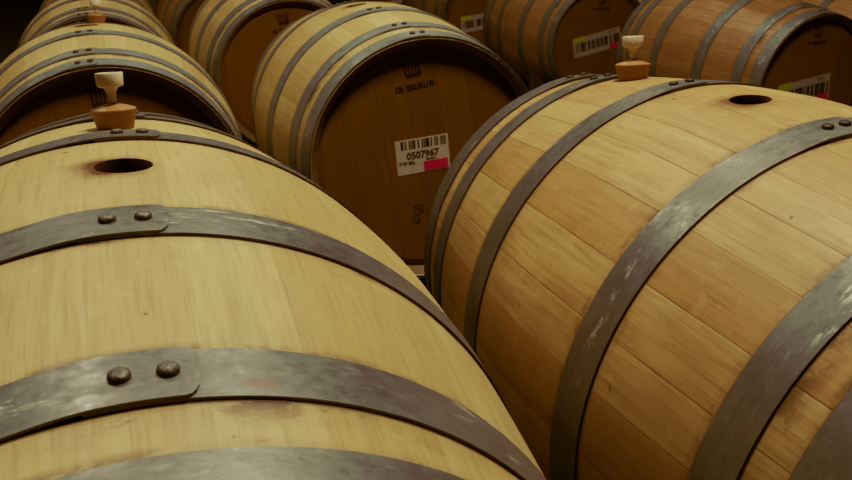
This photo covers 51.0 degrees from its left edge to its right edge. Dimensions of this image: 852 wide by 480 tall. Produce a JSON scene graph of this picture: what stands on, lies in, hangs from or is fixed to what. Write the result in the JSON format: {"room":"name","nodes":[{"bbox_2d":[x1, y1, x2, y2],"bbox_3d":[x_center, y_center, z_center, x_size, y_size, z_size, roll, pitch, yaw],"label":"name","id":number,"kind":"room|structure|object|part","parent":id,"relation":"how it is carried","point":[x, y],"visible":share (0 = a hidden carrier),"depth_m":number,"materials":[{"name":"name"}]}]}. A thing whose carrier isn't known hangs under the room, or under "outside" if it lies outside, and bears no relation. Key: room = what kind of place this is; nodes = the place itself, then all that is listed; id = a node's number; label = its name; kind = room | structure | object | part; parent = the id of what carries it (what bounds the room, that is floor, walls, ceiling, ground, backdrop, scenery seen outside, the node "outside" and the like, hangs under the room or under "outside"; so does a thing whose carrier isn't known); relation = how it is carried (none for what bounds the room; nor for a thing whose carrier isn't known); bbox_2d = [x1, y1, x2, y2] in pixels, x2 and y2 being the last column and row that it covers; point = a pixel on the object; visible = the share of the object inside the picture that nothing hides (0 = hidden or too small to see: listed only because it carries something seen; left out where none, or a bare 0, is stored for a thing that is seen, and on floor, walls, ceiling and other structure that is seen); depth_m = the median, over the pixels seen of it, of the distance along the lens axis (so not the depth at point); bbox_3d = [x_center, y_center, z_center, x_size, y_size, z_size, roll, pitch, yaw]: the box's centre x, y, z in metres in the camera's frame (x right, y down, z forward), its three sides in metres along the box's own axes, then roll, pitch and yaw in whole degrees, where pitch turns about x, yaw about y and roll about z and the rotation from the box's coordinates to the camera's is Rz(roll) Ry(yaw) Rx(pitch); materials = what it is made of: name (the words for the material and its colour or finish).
{"room":"wine barrel cellar","nodes":[
{"label":"wine barrel cellar","id":0,"kind":"room"},
{"bbox_2d":[0,0,350,63],"bbox_3d":[0.251,-0.689,5.294,14.000,0.100,18.000,-7,21,-19],"label":"floor","id":1,"kind":"structure","parent":0,"point":[15,15],"depth_m":9.75,"materials":[{"name":"concrete"}]},
{"bbox_2d":[242,137,256,146],"bbox_3d":[-0.682,-0.463,4.067,0.600,0.321,0.550,-7,21,-19],"label":"cradle","id":2,"kind":"object","parent":1,"relation":"on","point":[243,139],"visible":0.02,"depth_m":3.75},
{"bbox_2d":[188,0,330,143],"bbox_3d":[-0.680,-0.799,3.942,0.700,0.700,0.943,-7,21,-19],"label":"wine barrel","id":3,"kind":"object","parent":2,"relation":"on","point":[228,39],"visible":0.24,"depth_m":3.48,"materials":[{"name":"brown wood"}]},
{"bbox_2d":[418,278,426,288],"bbox_3d":[-0.140,0.012,2.741,0.600,0.352,0.550,-7,21,-18],"label":"cradle","id":4,"kind":"object","parent":1,"relation":"on","point":[422,280],"visible":0.02,"depth_m":2.52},
{"bbox_2d":[251,0,528,277],"bbox_3d":[-0.139,-0.336,2.612,0.700,0.703,0.952,-6,21,-17],"label":"wine barrel","id":5,"kind":"object","parent":4,"relation":"on","point":[373,103],"visible":0.7,"depth_m":2.19,"materials":[{"name":"brown wood"}]},
{"bbox_2d":[399,161,414,166],"bbox_3d":[-0.046,-0.189,2.204,0.041,0.012,0.001,-15,22,-14],"label":"print","id":6,"kind":"object","parent":5,"relation":"attached to","point":[404,163],"depth_m":2.20},
{"bbox_2d":[519,74,545,90],"bbox_3d":[0.800,-0.926,5.405,0.600,0.272,0.550,-7,21,-19],"label":"cradle","id":7,"kind":"object","parent":1,"relation":"on","point":[535,81],"visible":0.12,"depth_m":5.06,"materials":[{"name":"brown wood"}]},
{"bbox_2d":[483,0,639,82],"bbox_3d":[0.801,-1.238,5.290,0.700,0.725,0.965,-7,23,-19],"label":"wine barrel","id":8,"kind":"object","parent":7,"relation":"on","point":[551,40],"visible":0.63,"depth_m":4.91,"materials":[{"name":"brown wood"}]},
{"bbox_3d":[-0.279,0.626,1.046,0.600,0.375,0.550,-7,21,-18],"label":"cradle","id":9,"kind":"object","parent":1,"relation":"on","visible":0},
{"bbox_2d":[0,110,545,479],"bbox_3d":[-0.278,0.262,0.911,0.716,0.718,0.938,-5,21,-19],"label":"wine barrel","id":10,"kind":"object","parent":9,"relation":"on","point":[179,301],"visible":0.91,"depth_m":0.58,"materials":[{"name":"brown wood"}]},
{"bbox_2d":[90,72,135,129],"bbox_3d":[-0.346,-0.153,0.986,0.049,0.066,0.049,3,20,7],"label":"stopper","id":11,"kind":"object","parent":10,"relation":"on","point":[112,115],"visible":0.97,"depth_m":0.97,"materials":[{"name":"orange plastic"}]},
{"bbox_3d":[-0.347,-0.159,0.985,0.023,0.021,0.023,-8,16,-18],"label":"stem","id":12,"kind":"part","parent":11,"relation":"part of","materials":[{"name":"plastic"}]},
{"bbox_3d":[0.431,0.512,1.360,0.600,0.376,0.550,-6,21,-17],"label":"cradle","id":13,"kind":"object","parent":1,"relation":"on","visible":0},
{"bbox_2d":[424,72,851,479],"bbox_3d":[0.432,0.150,1.226,0.700,0.701,0.941,-6,21,-17],"label":"wine barrel","id":14,"kind":"object","parent":13,"relation":"on","point":[651,277],"visible":0.92,"depth_m":0.95,"materials":[{"name":"brown wood"}]},
{"bbox_2d":[615,36,650,80],"bbox_3d":[0.316,-0.276,1.359,0.054,0.070,0.053,-4,21,-10],"label":"stopper","id":15,"kind":"object","parent":14,"relation":"on","point":[632,69],"visible":1,"depth_m":1.35,"materials":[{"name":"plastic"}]},
{"bbox_3d":[0.315,-0.283,1.359,0.025,0.022,0.025,-7,14,-18],"label":"stem","id":16,"kind":"part","parent":15,"relation":"part of","materials":[{"name":"plastic"}]},
{"bbox_3d":[-0.871,0.094,2.570,0.600,0.311,0.550,-7,22,-20],"label":"cradle","id":17,"kind":"object","parent":1,"relation":"on","visible":0},
{"bbox_2d":[0,20,241,145],"bbox_3d":[-0.869,-0.235,2.448,0.700,0.705,0.953,-7,22,-19],"label":"wine barrel","id":18,"kind":"object","parent":17,"relation":"on","point":[49,78],"visible":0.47,"depth_m":2.02,"materials":[{"name":"brown wood"}]},
{"bbox_2d":[87,0,105,22],"bbox_3d":[-0.890,-0.615,2.409,0.049,0.065,0.049,10,22,24],"label":"stopper","id":19,"kind":"object","parent":18,"relation":"on","point":[96,17],"visible":0.98,"depth_m":2.40,"materials":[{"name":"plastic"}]},
{"bbox_3d":[1.381,-0.455,4.122,0.600,0.284,0.550,-9,22,-23],"label":"cradle","id":20,"kind":"object","parent":1,"relation":"on","visible":0},
{"bbox_2d":[616,0,851,106],"bbox_3d":[1.382,-0.772,4.005,0.700,0.705,0.954,-9,22,-23],"label":"wine barrel","id":21,"kind":"object","parent":20,"relation":"on","point":[794,46],"visible":0.54,"depth_m":3.64,"materials":[{"name":"brown wood"}]},
{"bbox_3d":[-1.453,-0.439,4.100,0.600,0.245,0.550,-7,21,-18],"label":"cradle","id":22,"kind":"object","parent":1,"relation":"on","visible":0},
{"bbox_2d":[18,0,174,47],"bbox_3d":[-1.452,-0.742,3.988,0.700,0.701,0.936,-7,21,-18],"label":"wine barrel","id":23,"kind":"object","parent":22,"relation":"on","point":[59,13],"visible":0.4,"depth_m":3.62,"materials":[{"name":"brown wood"}]},
{"bbox_3d":[-1.217,-0.932,5.405,0.600,0.267,0.550,-7,21,-18],"label":"cradle","id":24,"kind":"object","parent":1,"relation":"on","visible":0},
{"bbox_2d":[159,0,204,54],"bbox_3d":[-1.216,-1.243,5.290,0.700,0.702,0.942,-7,21,-18],"label":"wine barrel","id":25,"kind":"object","parent":24,"relation":"on","point":[176,16],"visible":0.13,"depth_m":4.81,"materials":[{"name":"brown wood"}]},
{"bbox_3d":[-1.952,-0.925,5.440,0.600,0.225,0.550,-7,21,-19],"label":"cradle","id":26,"kind":"object","parent":1,"relation":"on","visible":0},
{"bbox_2d":[38,0,156,18],"bbox_3d":[-1.950,-1.218,5.332,0.700,0.700,0.936,-7,21,-19],"label":"wine barrel","id":27,"kind":"object","parent":26,"relation":"on","point":[143,3],"visible":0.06,"depth_m":5.06,"materials":[{"name":"brown wood"}]},
{"bbox_3d":[-1.753,-1.415,6.751,0.600,0.237,0.550,-7,21,-19],"label":"cradle","id":28,"kind":"object","parent":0,"visible":0},
{"bbox_2d":[146,0,163,20],"bbox_3d":[-1.751,-1.712,6.641,0.700,0.700,0.942,-7,21,-18],"label":"wine barrel","id":29,"kind":"object","parent":28,"relation":"on","point":[156,5],"visible":0.02,"depth_m":6.15,"materials":[{"name":"brown wood"}]},
{"bbox_3d":[0.255,-1.433,6.778,0.600,0.267,0.550,-7,21,-18],"label":"cradle","id":30,"kind":"object","parent":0,"visible":0},
{"bbox_2d":[402,0,487,47],"bbox_3d":[0.256,-1.742,6.664,0.700,0.704,0.950,-7,21,-18],"label":"wine barrel","id":31,"kind":"object","parent":30,"relation":"on","point":[467,15],"visible":0.16,"depth_m":6.25,"materials":[{"name":"brown wood"}]},
{"bbox_3d":[-0.266,-1.927,8.127,0.600,0.255,0.550,-7,21,-18],"label":"cradle","id":32,"kind":"object","parent":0,"visible":0},
{"bbox_2d":[355,0,402,4],"bbox_3d":[-0.265,-2.231,8.015,0.700,0.703,0.948,-7,21,-18],"label":"wine barrel","id":33,"kind":"object","parent":32,"relation":"on","point":[387,1],"visible":0.02,"depth_m":7.60,"materials":[{"name":"brown wood"}]},
{"bbox_3d":[2.118,-0.525,4.324,0.600,0.280,0.550,-8,22,-21],"label":"cradle","id":34,"kind":"object","parent":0,"visible":0},
{"bbox_2d":[801,0,851,18],"bbox_3d":[2.119,-0.840,4.208,0.700,0.702,0.948,-8,22,-21],"label":"wine barrel","id":35,"kind":"object","parent":34,"relation":"on","point":[844,7],"visible":0.02,"depth_m":4.09,"materials":[{"name":"brown wood"}]}
]}

